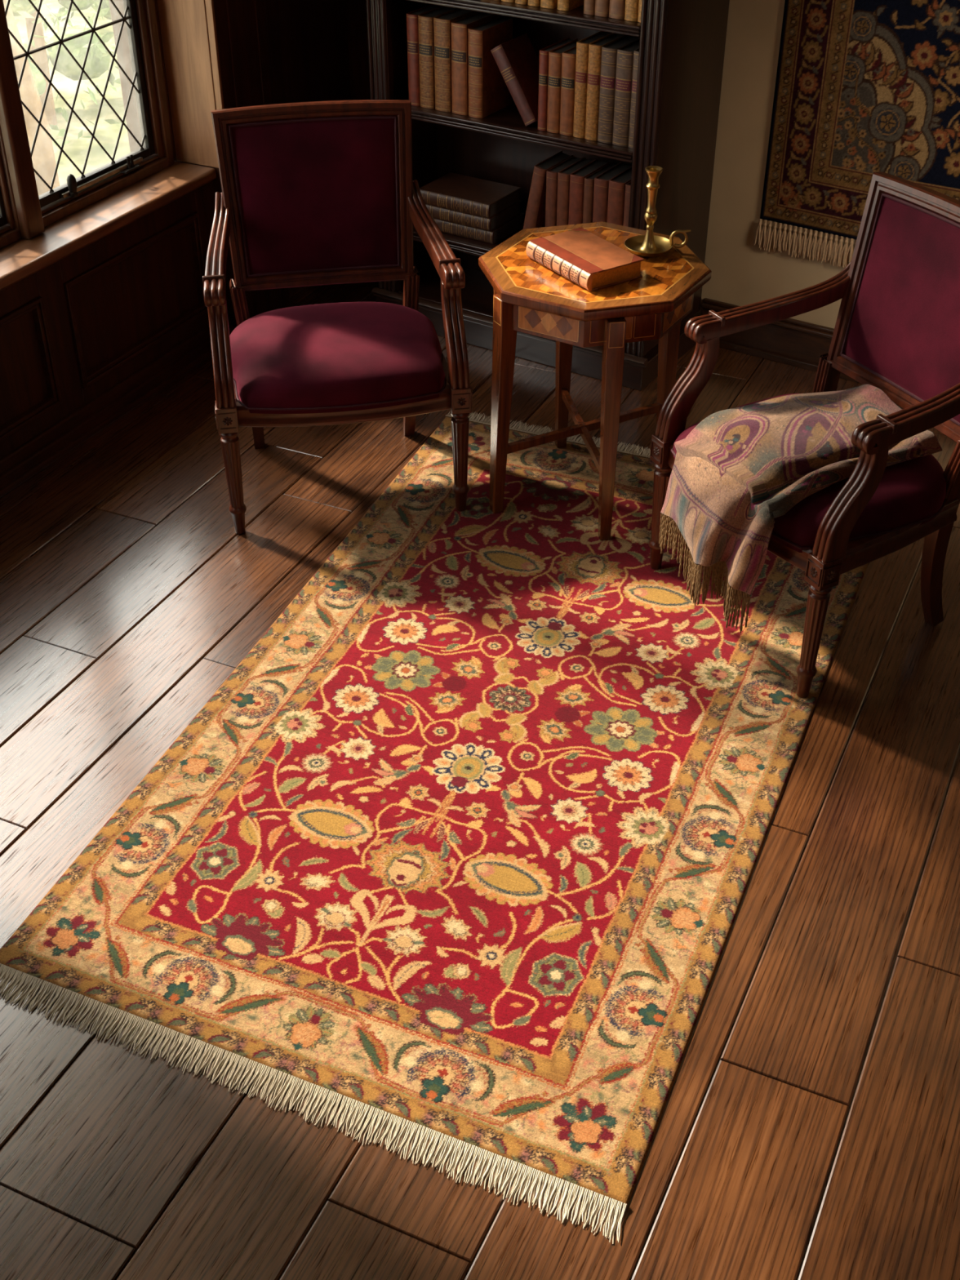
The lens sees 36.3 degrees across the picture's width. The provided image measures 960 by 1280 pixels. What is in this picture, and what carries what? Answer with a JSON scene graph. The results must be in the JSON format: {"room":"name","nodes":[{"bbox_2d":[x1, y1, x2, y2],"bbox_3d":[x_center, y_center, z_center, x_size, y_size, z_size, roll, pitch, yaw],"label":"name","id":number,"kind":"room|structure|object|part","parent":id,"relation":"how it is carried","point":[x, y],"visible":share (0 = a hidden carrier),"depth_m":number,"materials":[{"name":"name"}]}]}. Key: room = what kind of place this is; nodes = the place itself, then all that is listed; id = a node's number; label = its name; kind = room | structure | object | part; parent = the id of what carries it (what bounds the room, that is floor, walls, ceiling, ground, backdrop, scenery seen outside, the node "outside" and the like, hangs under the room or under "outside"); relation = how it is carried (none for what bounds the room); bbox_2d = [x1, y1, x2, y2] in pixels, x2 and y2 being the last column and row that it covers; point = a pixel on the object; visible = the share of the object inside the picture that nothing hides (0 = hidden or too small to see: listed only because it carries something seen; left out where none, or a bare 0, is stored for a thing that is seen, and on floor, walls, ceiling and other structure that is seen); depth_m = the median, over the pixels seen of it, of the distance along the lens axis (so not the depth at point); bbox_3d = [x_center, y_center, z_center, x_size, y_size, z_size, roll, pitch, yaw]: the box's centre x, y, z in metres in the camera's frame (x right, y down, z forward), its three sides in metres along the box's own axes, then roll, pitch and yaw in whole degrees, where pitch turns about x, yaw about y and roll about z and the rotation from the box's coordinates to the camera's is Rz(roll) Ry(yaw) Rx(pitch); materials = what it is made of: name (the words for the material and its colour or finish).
{"room":"living room","nodes":[
{"label":"living room","id":0,"kind":"room"},
{"bbox_2d":[0,0,351,457],"bbox_3d":[-2.101,-0.857,2.087,0.379,3.000,7.200,17,40,21],"label":"wall","id":1,"kind":"structure","parent":0,"point":[74,328],"depth_m":4.33,"materials":[{"name":"brown wood"}]},
{"bbox_2d":[0,125,22,248],"bbox_3d":[-1.591,-1.693,2.774,0.058,2.407,1.508,17,40,21],"label":"window","id":2,"kind":"structure","parent":1,"relation":"in","point":[10,229],"depth_m":3.93,"materials":[{"name":"brown wood"}]},
{"bbox_2d":[0,0,44,239],"bbox_3d":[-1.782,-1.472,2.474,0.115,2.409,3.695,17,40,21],"label":"window mullion","id":3,"kind":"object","parent":1,"relation":"attached to","point":[12,122],"depth_m":3.84,"materials":[{"name":"brown wood"}]},
{"bbox_2d":[4,0,176,227],"bbox_3d":[-1.106,-2.259,3.541,0.072,2.407,0.714,18,40,22],"label":"window","id":4,"kind":"structure","parent":1,"relation":"in","point":[156,153],"depth_m":4.22,"materials":[{"name":"brown wood"}]},
{"bbox_3d":[-1.146,-1.277,4.116,0.027,0.066,0.027,14,39,18],"label":"stay handle","id":5,"kind":"part","parent":4,"relation":"part of","materials":[{"name":"metal"}]},
{"bbox_3d":[-1.680,-0.226,3.263,0.028,0.317,3.600,17,40,21],"label":"panel moulding","id":6,"kind":"part","parent":1,"relation":"part of","materials":[{"name":"brown wood"}]},
{"bbox_2d":[0,160,216,291],"bbox_3d":[-1.713,-0.468,3.171,0.170,0.034,3.694,17,40,21],"label":"windowsill","id":7,"kind":"structure","parent":1,"relation":"attached to","point":[23,258],"depth_m":4.11,"materials":[{"name":"brown wood"}]},
{"bbox_2d":[0,313,234,497],"bbox_3d":[-1.644,-0.044,3.441,0.044,0.085,3.695,17,40,21],"label":"baseboard","id":8,"kind":"structure","parent":1,"relation":"attached to","point":[24,461],"depth_m":4.28,"materials":[{"name":"brown wood"}]},
{"bbox_3d":[-0.846,-2.432,3.750,0.196,2.440,0.010,17,40,21],"label":"reveal panel","id":9,"kind":"part","parent":1,"relation":"part of","materials":[{"name":"brown wood"}]},
{"bbox_2d":[0,281,959,1279],"bbox_3d":[-0.018,0.693,2.538,5.523,0.030,7.800,14,39,18],"label":"floor","id":10,"kind":"structure","parent":0,"point":[808,1128],"depth_m":2.62,"materials":[{"name":"brown wood"}]},
{"bbox_2d":[202,99,472,533],"bbox_3d":[-0.381,-0.825,3.781,0.650,0.948,0.577,-6,37,-8],"label":"armchair","id":11,"kind":"object","parent":10,"relation":"on","point":[314,193],"visible":1,"depth_m":3.75,"materials":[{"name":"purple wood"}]},
{"bbox_3d":[-0.655,-0.981,3.652,0.055,0.133,0.464,-3,37,-4],"label":"arm","id":12,"kind":"part","parent":11,"relation":"part of","materials":[{"name":"brown wood"}]},
{"bbox_3d":[-0.627,-0.432,3.724,0.051,0.372,0.051,-6,37,-8],"label":"leg","id":13,"kind":"part","parent":11,"relation":"part of","materials":[{"name":"brown wood"}]},
{"bbox_3d":[-0.638,-0.748,4.027,0.052,0.531,0.095,-6,37,-8],"label":"leg","id":14,"kind":"part","parent":11,"relation":"part of","materials":[{"name":"brown wood"}]},
{"bbox_3d":[-0.421,-1.157,3.820,0.506,0.460,0.110,-6,37,-8],"label":"frame","id":15,"kind":"part","parent":11,"relation":"part of","materials":[{"name":"brown wood"}]},
{"bbox_3d":[-0.422,-1.159,3.823,0.432,0.388,0.084,-6,37,-8],"label":"backrest","id":16,"kind":"part","parent":11,"relation":"part of","materials":[{"name":"red fabric"}]},
{"bbox_3d":[-0.374,-0.754,3.790,0.552,0.108,0.493,-6,37,-8],"label":"seat","id":17,"kind":"part","parent":11,"relation":"part of","materials":[{"name":"red fabric"}]},
{"bbox_3d":[-0.373,-0.698,3.828,0.604,0.056,0.471,-6,37,-8],"label":"seat rail","id":18,"kind":"part","parent":11,"relation":"part of","materials":[{"name":"brown wood"}]},
{"bbox_3d":[-0.191,-0.795,4.092,0.052,0.531,0.095,-6,37,-8],"label":"leg","id":19,"kind":"part","parent":11,"relation":"part of","materials":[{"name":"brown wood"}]},
{"bbox_3d":[-0.119,-1.039,3.730,0.055,0.133,0.464,-10,37,-13],"label":"arm","id":20,"kind":"part","parent":11,"relation":"part of","materials":[{"name":"brown wood"}]},
{"bbox_3d":[-0.051,-0.494,3.808,0.051,0.372,0.051,-6,37,-8],"label":"leg","id":21,"kind":"part","parent":11,"relation":"part of","materials":[{"name":"brown wood"}]},
{"bbox_2d":[0,410,868,1244],"bbox_3d":[0.065,0.106,3.300,1.322,0.010,2.401,14,39,18],"label":"rug","id":22,"kind":"object","parent":10,"relation":"on","point":[464,850],"visible":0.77,"depth_m":2.91,"materials":[{"name":"fabric"}]},
{"bbox_2d":[478,222,711,540],"bbox_3d":[0.283,-0.680,3.823,0.536,0.637,0.536,19,41,24],"label":"side table","id":23,"kind":"object","parent":22,"relation":"on","point":[529,297],"visible":0.75,"depth_m":3.59,"materials":[{"name":"brown wood"}]},
{"bbox_3d":[0.057,-0.592,3.734,0.058,0.601,0.045,-18,40,-23],"label":"leg","id":24,"kind":"part","parent":23,"relation":"part of","materials":[{"name":"brown wood"}]},
{"bbox_3d":[0.231,-0.799,4.015,0.045,0.601,0.045,-8,37,-11],"label":"leg","id":25,"kind":"part","parent":23,"relation":"part of","materials":[{"name":"brown wood"}]},
{"bbox_2d":[525,226,644,291],"bbox_3d":[0.254,-0.934,3.592,0.172,0.046,0.253,-22,42,-26],"label":"book","id":26,"kind":"object","parent":23,"relation":"on","point":[580,255],"visible":1,"depth_m":3.55,"materials":[{"name":"leather"}]},
{"bbox_3d":[0.259,-0.954,3.581,0.160,0.001,0.252,-22,42,-26],"label":"leather trim","id":27,"kind":"part","parent":26,"relation":"part of","materials":[{"name":"brown leather"}]},
{"bbox_3d":[0.283,-0.881,3.675,0.485,0.063,0.485,14,39,18],"label":"inlay panel","id":28,"kind":"part","parent":23,"relation":"part of","materials":[{"name":"brown wood"}]},
{"bbox_3d":[0.320,-0.515,3.631,0.045,0.601,0.055,-5,37,-7],"label":"leg","id":29,"kind":"part","parent":23,"relation":"part of","materials":[{"name":"brown wood"}]},
{"bbox_2d":[624,165,690,257],"bbox_3d":[0.433,-1.066,3.631,0.146,0.212,0.123,-21,41,-26],"label":"candlestick","id":30,"kind":"object","parent":23,"relation":"on","point":[649,245],"visible":1,"depth_m":3.65,"materials":[{"name":"gold metal"}]},
{"bbox_3d":[0.424,-1.086,3.608,0.043,0.152,0.043,14,39,18],"label":"stem","id":31,"kind":"part","parent":30,"relation":"part of","materials":[{"name":"gold metal"}]},
{"bbox_3d":[0.500,-1.004,3.664,0.052,0.048,0.010,2,36,2],"label":"ring handle","id":32,"kind":"part","parent":30,"relation":"part of","materials":[{"name":"gold metal"}]},
{"bbox_3d":[0.501,-0.738,3.933,0.051,0.601,0.045,-19,40,-23],"label":"leg","id":33,"kind":"part","parent":23,"relation":"part of","materials":[{"name":"brown wood"}]},
{"bbox_2d":[648,172,959,697],"bbox_3d":[0.785,-0.471,3.291,0.577,0.948,0.650,-18,40,-22],"label":"armchair","id":34,"kind":"object","parent":22,"relation":"on","point":[896,331],"visible":0.84,"depth_m":3.22,"materials":[{"name":"brown wood"}]},
{"bbox_3d":[0.442,-0.332,3.579,0.051,0.372,0.051,-18,40,-22],"label":"leg","id":35,"kind":"part","parent":34,"relation":"part of","materials":[{"name":"brown wood"}]},
{"bbox_3d":[0.688,-0.788,3.379,0.464,0.133,0.055,-14,39,-18],"label":"arm","id":36,"kind":"part","parent":34,"relation":"part of","materials":[{"name":"brown wood"}]},
{"bbox_2d":[659,384,942,633],"bbox_3d":[0.709,-0.322,3.340,0.532,0.399,0.397,-18,40,-22],"label":"shawl","id":37,"kind":"object","parent":34,"relation":"on","point":[740,469],"visible":0.94,"depth_m":3.22,"materials":[{"name":"multicoloured fabric"}]},
{"bbox_3d":[0.753,-0.411,3.316,0.493,0.108,0.552,-18,40,-22],"label":"seat","id":38,"kind":"part","parent":34,"relation":"part of","materials":[{"name":"red fabric"}]},
{"bbox_3d":[0.751,-0.356,3.355,0.471,0.056,0.604,-18,40,-22],"label":"seat rail","id":39,"kind":"part","parent":34,"relation":"part of","materials":[{"name":"brown wood"}]},
{"bbox_3d":[0.721,-0.026,3.164,0.051,0.372,0.051,-18,40,-22],"label":"leg","id":40,"kind":"part","parent":34,"relation":"part of","materials":[{"name":"brown wood"}]},
{"bbox_3d":[0.848,-0.478,3.652,0.095,0.531,0.052,-18,40,-22],"label":"leg","id":41,"kind":"part","parent":34,"relation":"part of","materials":[{"name":"brown wood"}]},
{"bbox_3d":[0.988,-0.733,3.236,0.110,0.460,0.506,-18,40,-22],"label":"frame","id":42,"kind":"part","parent":34,"relation":"part of","materials":[{"name":"brown wood"}]},
{"bbox_3d":[0.992,-0.734,3.238,0.084,0.388,0.432,-18,40,-22],"label":"backrest","id":43,"kind":"part","parent":34,"relation":"part of","materials":[{"name":"red fabric"}]},
{"bbox_3d":[0.947,-0.503,2.994,0.464,0.133,0.055,-22,42,-27],"label":"arm","id":44,"kind":"part","parent":34,"relation":"part of","materials":[{"name":"brown wood"}]},
{"bbox_3d":[1.064,-0.240,3.330,0.095,0.531,0.052,-18,40,-22],"label":"leg","id":45,"kind":"part","parent":34,"relation":"part of","materials":[{"name":"brown wood"}]},
{"bbox_2d":[365,0,729,391],"bbox_3d":[0.183,-1.908,4.185,1.012,2.200,0.434,21,41,26],"label":"bookcase","id":46,"kind":"object","parent":10,"relation":"on","point":[682,42],"visible":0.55,"depth_m":4.37,"materials":[{"name":"brown wood"}]},
{"bbox_2d":[406,4,443,106],"bbox_3d":[-0.160,-1.775,4.441,0.040,0.262,0.166,21,41,26],"label":"book","id":47,"kind":"object","parent":46,"relation":"on","point":[412,28],"visible":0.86,"depth_m":4.38,"materials":[{"name":"leather"}]},
{"bbox_2d":[417,6,457,108],"bbox_3d":[-0.118,-1.761,4.423,0.050,0.262,0.173,21,41,26],"label":"book","id":48,"kind":"object","parent":46,"relation":"on","point":[425,20],"visible":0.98,"depth_m":4.36,"materials":[{"name":"leather"}]},
{"bbox_2d":[433,8,477,111],"bbox_3d":[-0.072,-1.741,4.394,0.056,0.263,0.163,21,41,26],"label":"book","id":49,"kind":"object","parent":46,"relation":"on","point":[442,23],"visible":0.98,"depth_m":4.33,"materials":[{"name":"leather"}]},
{"bbox_3d":[0.160,-1.252,4.623,0.910,0.029,0.302,21,41,26],"label":"shelf","id":50,"kind":"part","parent":46,"relation":"part of","materials":[{"name":"brown wood"}]},
{"bbox_2d":[451,11,497,115],"bbox_3d":[-0.017,-1.724,4.376,0.054,0.258,0.180,21,41,26],"label":"book","id":51,"kind":"object","parent":46,"relation":"on","point":[460,28],"visible":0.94,"depth_m":4.31,"materials":[{"name":"leather"}]},
{"bbox_2d":[432,212,524,244],"bbox_3d":[-0.021,-1.339,4.679,0.261,0.042,0.192,21,41,26],"label":"book","id":52,"kind":"object","parent":46,"relation":"on","point":[492,237],"visible":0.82,"depth_m":4.61,"materials":[{"name":"leather"}]},
{"bbox_2d":[425,200,521,231],"bbox_3d":[-0.030,-1.369,4.649,0.259,0.042,0.192,21,41,26],"label":"book","id":53,"kind":"object","parent":52,"relation":"on","point":[439,213],"visible":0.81,"depth_m":4.58,"materials":[{"name":"leather"}]},
{"bbox_2d":[419,172,520,218],"bbox_3d":[-0.035,-1.403,4.621,0.266,0.044,0.192,21,41,26],"label":"book","id":54,"kind":"object","parent":53,"relation":"on","point":[463,193],"visible":0.93,"depth_m":4.58,"materials":[{"name":"leather"}]},
{"bbox_2d":[468,16,512,118],"bbox_3d":[0.029,-1.700,4.352,0.049,0.248,0.176,21,41,26],"label":"book","id":55,"kind":"object","parent":46,"relation":"on","point":[489,93],"visible":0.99,"depth_m":4.31,"materials":[{"name":"leather"}]},
{"bbox_2d":[501,0,515,2],"bbox_3d":[0.117,-1.933,4.101,0.042,0.246,0.162,21,41,26],"label":"book","id":56,"kind":"object","parent":46,"relation":"on","point":[505,1],"visible":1,"depth_m":4.12,"materials":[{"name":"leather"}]},
{"bbox_3d":[0.075,-0.997,4.645,1.012,0.024,0.030,21,41,26],"label":"plinth moulding","id":57,"kind":"part","parent":46,"relation":"part of","materials":[{"name":"black wood"}]},
{"bbox_3d":[0.160,-1.560,4.396,0.910,0.029,0.302,21,41,26],"label":"shelf","id":58,"kind":"part","parent":46,"relation":"part of","materials":[{"name":"brown wood"}]},
{"bbox_2d":[490,33,539,126],"bbox_3d":[0.134,-1.643,4.298,0.158,0.218,0.151,21,41,26],"label":"book","id":59,"kind":"object","parent":46,"relation":"on","point":[517,62],"visible":0.94,"depth_m":4.26,"materials":[{"name":"leather"}]},
{"bbox_2d":[515,0,528,4],"bbox_3d":[0.153,-1.917,4.084,0.036,0.242,0.162,21,41,26],"label":"book","id":60,"kind":"object","parent":46,"relation":"on","point":[517,2],"visible":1,"depth_m":4.10,"materials":[{"name":"leather"}]},
{"bbox_3d":[0.160,-1.831,4.195,0.910,0.028,0.302,21,41,26],"label":"shelf","id":61,"kind":"part","parent":46,"relation":"part of","materials":[{"name":"brown wood"}]},
{"bbox_3d":[0.245,-2.008,4.231,0.910,2.095,0.015,21,41,26],"label":"panel","id":62,"kind":"part","parent":46,"relation":"part of","materials":[{"name":"brown wood"}]},
{"bbox_2d":[528,0,540,6],"bbox_3d":[0.188,-1.905,4.066,0.036,0.243,0.162,21,41,26],"label":"book","id":63,"kind":"object","parent":46,"relation":"on","point":[531,2],"visible":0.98,"depth_m":4.08,"materials":[{"name":"leather"}]},
{"bbox_2d":[523,150,573,229],"bbox_3d":[0.200,-1.338,4.483,0.087,0.274,0.170,21,41,26],"label":"book","id":64,"kind":"object","parent":46,"relation":"on","point":[535,217],"visible":0.48,"depth_m":4.41,"materials":[{"name":"leather"}]},
{"bbox_2d":[540,0,557,8],"bbox_3d":[0.225,-1.893,4.045,0.042,0.248,0.162,21,41,26],"label":"book","id":65,"kind":"object","parent":46,"relation":"on","point":[549,4],"visible":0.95,"depth_m":4.06,"materials":[{"name":"leather"}]},
{"bbox_2d":[537,36,577,131],"bbox_3d":[0.224,-1.617,4.261,0.030,0.222,0.175,21,41,26],"label":"book","id":66,"kind":"object","parent":46,"relation":"on","point":[544,53],"visible":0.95,"depth_m":4.20,"materials":[{"name":"leather"}]},
{"bbox_2d":[546,39,578,133],"bbox_3d":[0.253,-1.603,4.242,0.042,0.222,0.166,21,41,26],"label":"book","id":67,"kind":"object","parent":46,"relation":"on","point":[555,55],"visible":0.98,"depth_m":4.18,"materials":[{"name":"leather"}]},
{"bbox_2d":[545,155,583,226],"bbox_3d":[0.255,-1.314,4.457,0.037,0.268,0.170,21,41,26],"label":"book","id":68,"kind":"object","parent":46,"relation":"on","point":[552,175],"visible":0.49,"depth_m":4.37,"materials":[{"name":"leather"}]},
{"bbox_2d":[560,45,576,136],"bbox_3d":[0.292,-1.593,4.225,0.044,0.226,0.176,21,41,26],"label":"book","id":69,"kind":"object","parent":46,"relation":"on","point":[569,56],"visible":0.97,"depth_m":4.16,"materials":[{"name":"leather"}]},
{"bbox_2d":[557,0,583,11],"bbox_3d":[0.268,-1.877,4.023,0.036,0.250,0.162,21,41,26],"label":"book","id":70,"kind":"object","parent":46,"relation":"on","point":[562,5],"visible":1,"depth_m":4.04,"materials":[{"name":"leather"}]},
{"bbox_2d":[556,156,595,226],"bbox_3d":[0.288,-1.302,4.439,0.039,0.270,0.170,21,41,26],"label":"book","id":71,"kind":"object","parent":46,"relation":"on","point":[563,178],"visible":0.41,"depth_m":4.35,"materials":[{"name":"leather"}]},
{"bbox_2d":[568,158,610,224],"bbox_3d":[0.326,-1.289,4.420,0.046,0.272,0.170,21,41,26],"label":"book","id":72,"kind":"object","parent":46,"relation":"on","point":[576,178],"visible":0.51,"depth_m":4.33,"materials":[{"name":"leather"}]},
{"bbox_2d":[583,0,595,15],"bbox_3d":[0.338,-1.851,3.989,0.034,0.248,0.160,21,41,26],"label":"book","id":73,"kind":"object","parent":46,"relation":"on","point":[588,5],"visible":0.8,"depth_m":4.00,"materials":[{"name":"leather"}]},
{"bbox_2d":[573,31,612,138],"bbox_3d":[0.325,-1.590,4.193,0.038,0.260,0.166,21,41,26],"label":"book","id":74,"kind":"object","parent":46,"relation":"on","point":[582,46],"visible":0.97,"depth_m":4.13,"materials":[{"name":"leather"}]},
{"bbox_2d":[582,162,615,223],"bbox_3d":[0.360,-1.275,4.403,0.031,0.270,0.170,21,41,26],"label":"book","id":75,"kind":"object","parent":46,"relation":"on","point":[588,189],"visible":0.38,"depth_m":4.31,"materials":[{"name":"leather"}]},
{"bbox_2d":[595,0,609,17],"bbox_3d":[0.370,-1.839,3.971,0.041,0.250,0.160,21,41,26],"label":"book","id":76,"kind":"object","parent":46,"relation":"on","point":[602,6],"visible":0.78,"depth_m":3.98,"materials":[{"name":"leather"}]},
{"bbox_2d":[585,32,626,141],"bbox_3d":[0.358,-1.577,4.174,0.040,0.260,0.163,21,41,26],"label":"book","id":77,"kind":"object","parent":46,"relation":"on","point":[595,47],"visible":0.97,"depth_m":4.11,"materials":[{"name":"leather"}]},
{"bbox_2d":[592,162,631,222],"bbox_3d":[0.394,-1.265,4.384,0.046,0.276,0.170,21,41,26],"label":"book","id":78,"kind":"object","parent":46,"relation":"on","point":[599,211],"visible":0.37,"depth_m":4.29,"materials":[{"name":"leather"}]},
{"bbox_2d":[608,0,625,19],"bbox_3d":[0.409,-1.822,3.954,0.045,0.243,0.160,21,41,26],"label":"book","id":79,"kind":"object","parent":46,"relation":"on","point":[617,7],"visible":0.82,"depth_m":3.96,"materials":[{"name":"leather"}]},
{"bbox_2d":[597,35,639,143],"bbox_3d":[0.400,-1.566,4.162,0.047,0.258,0.181,21,41,26],"label":"book","id":80,"kind":"object","parent":46,"relation":"on","point":[609,51],"visible":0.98,"depth_m":4.10,"materials":[{"name":"leather"}]},
{"bbox_2d":[606,166,631,225],"bbox_3d":[0.437,-1.250,4.361,0.051,0.278,0.170,21,41,26],"label":"book","id":81,"kind":"object","parent":46,"relation":"on","point":[616,193],"visible":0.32,"depth_m":4.26,"materials":[{"name":"leather"}]},
{"bbox_2d":[612,38,639,146],"bbox_3d":[0.441,-1.549,4.139,0.050,0.258,0.177,21,41,26],"label":"book","id":82,"kind":"object","parent":46,"relation":"on","point":[624,63],"visible":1,"depth_m":4.07,"materials":[{"name":"leather"}]},
{"bbox_2d":[622,181,631,226],"bbox_3d":[0.476,-1.234,4.342,0.036,0.276,0.170,21,41,26],"label":"book","id":83,"kind":"object","parent":46,"relation":"on","point":[627,197],"visible":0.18,"depth_m":4.24,"materials":[{"name":"leather"}]},
{"bbox_2d":[624,0,639,21],"bbox_3d":[0.446,-1.807,3.934,0.038,0.243,0.162,21,41,26],"label":"book","id":84,"kind":"object","parent":46,"relation":"on","point":[631,14],"visible":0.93,"depth_m":3.94,"materials":[{"name":"leather"}]},
{"bbox_2d":[628,48,639,148],"bbox_3d":[0.479,-1.536,4.118,0.040,0.262,0.176,21,41,26],"label":"book","id":85,"kind":"object","parent":46,"relation":"on","point":[636,53],"visible":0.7,"depth_m":4.06,"materials":[{"name":"leather"}]},
{"bbox_2d":[637,0,642,22],"bbox_3d":[0.481,-1.793,3.917,0.040,0.241,0.162,21,41,26],"label":"book","id":86,"kind":"object","parent":46,"relation":"on","point":[640,1],"visible":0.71,"depth_m":3.92,"materials":[{"name":"leather"}]},
{"bbox_2d":[346,0,856,328],"bbox_3d":[1.378,-1.990,3.622,4.550,3.000,0.175,21,41,26],"label":"wall","id":87,"kind":"structure","parent":0,"point":[743,273],"depth_m":4.46,"materials":[{"name":"beige paint"}]},
{"bbox_2d":[701,297,856,382],"bbox_3d":[1.986,-0.555,4.085,3.010,0.142,0.032,21,41,26],"label":"baseboard","id":88,"kind":"structure","parent":87,"relation":"attached to","point":[788,341],"depth_m":4.61,"materials":[{"name":"brown wood"}]},
{"bbox_2d":[753,0,959,267],"bbox_3d":[1.396,-1.696,3.719,1.311,1.732,0.020,21,41,26],"label":"carpet","id":89,"kind":"object","parent":87,"relation":"attached to","point":[863,88],"visible":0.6,"depth_m":4.11,"materials":[{"name":"fabric"}]},
{"label":"outside","id":90,"kind":"structure","parent":0,"visible":0},
{"bbox_2d":[13,0,130,185],"bbox_3d":[-6.304,-3.766,9.565,13.250,0.100,25.000,17,40,21],"label":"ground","id":91,"kind":"structure","parent":90,"point":[107,134],"depth_m":8.57,"materials":[{"name":"green plant"}]},
{"bbox_2d":[3,0,59,195],"bbox_3d":[-2.036,-3.251,6.131,0.186,3.258,0.890,7,37,10],"label":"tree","id":92,"kind":"object","parent":91,"relation":"on","point":[43,159],"visible":0.31,"depth_m":6.62,"materials":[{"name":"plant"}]},
{"bbox_2d":[9,0,120,146],"bbox_3d":[-2.470,-3.777,7.784,1.543,2.036,1.531,14,39,18],"label":"shrub","id":93,"kind":"object","parent":91,"relation":"on","point":[98,60],"visible":0.45,"depth_m":8.24,"materials":[{"name":"green plant"}]},
{"bbox_3d":[-2.463,-3.560,7.923,0.100,1.522,0.100,31,46,35],"label":"stem","id":94,"kind":"part","parent":93,"relation":"part of","materials":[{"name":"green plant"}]},
{"bbox_2d":[43,0,113,35],"bbox_3d":[-2.194,-4.967,9.224,1.542,2.240,1.559,-5,37,-7],"label":"shrub","id":95,"kind":"object","parent":91,"relation":"on","point":[104,5],"visible":0.17,"depth_m":9.14,"materials":[{"name":"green plant"}]}
]}

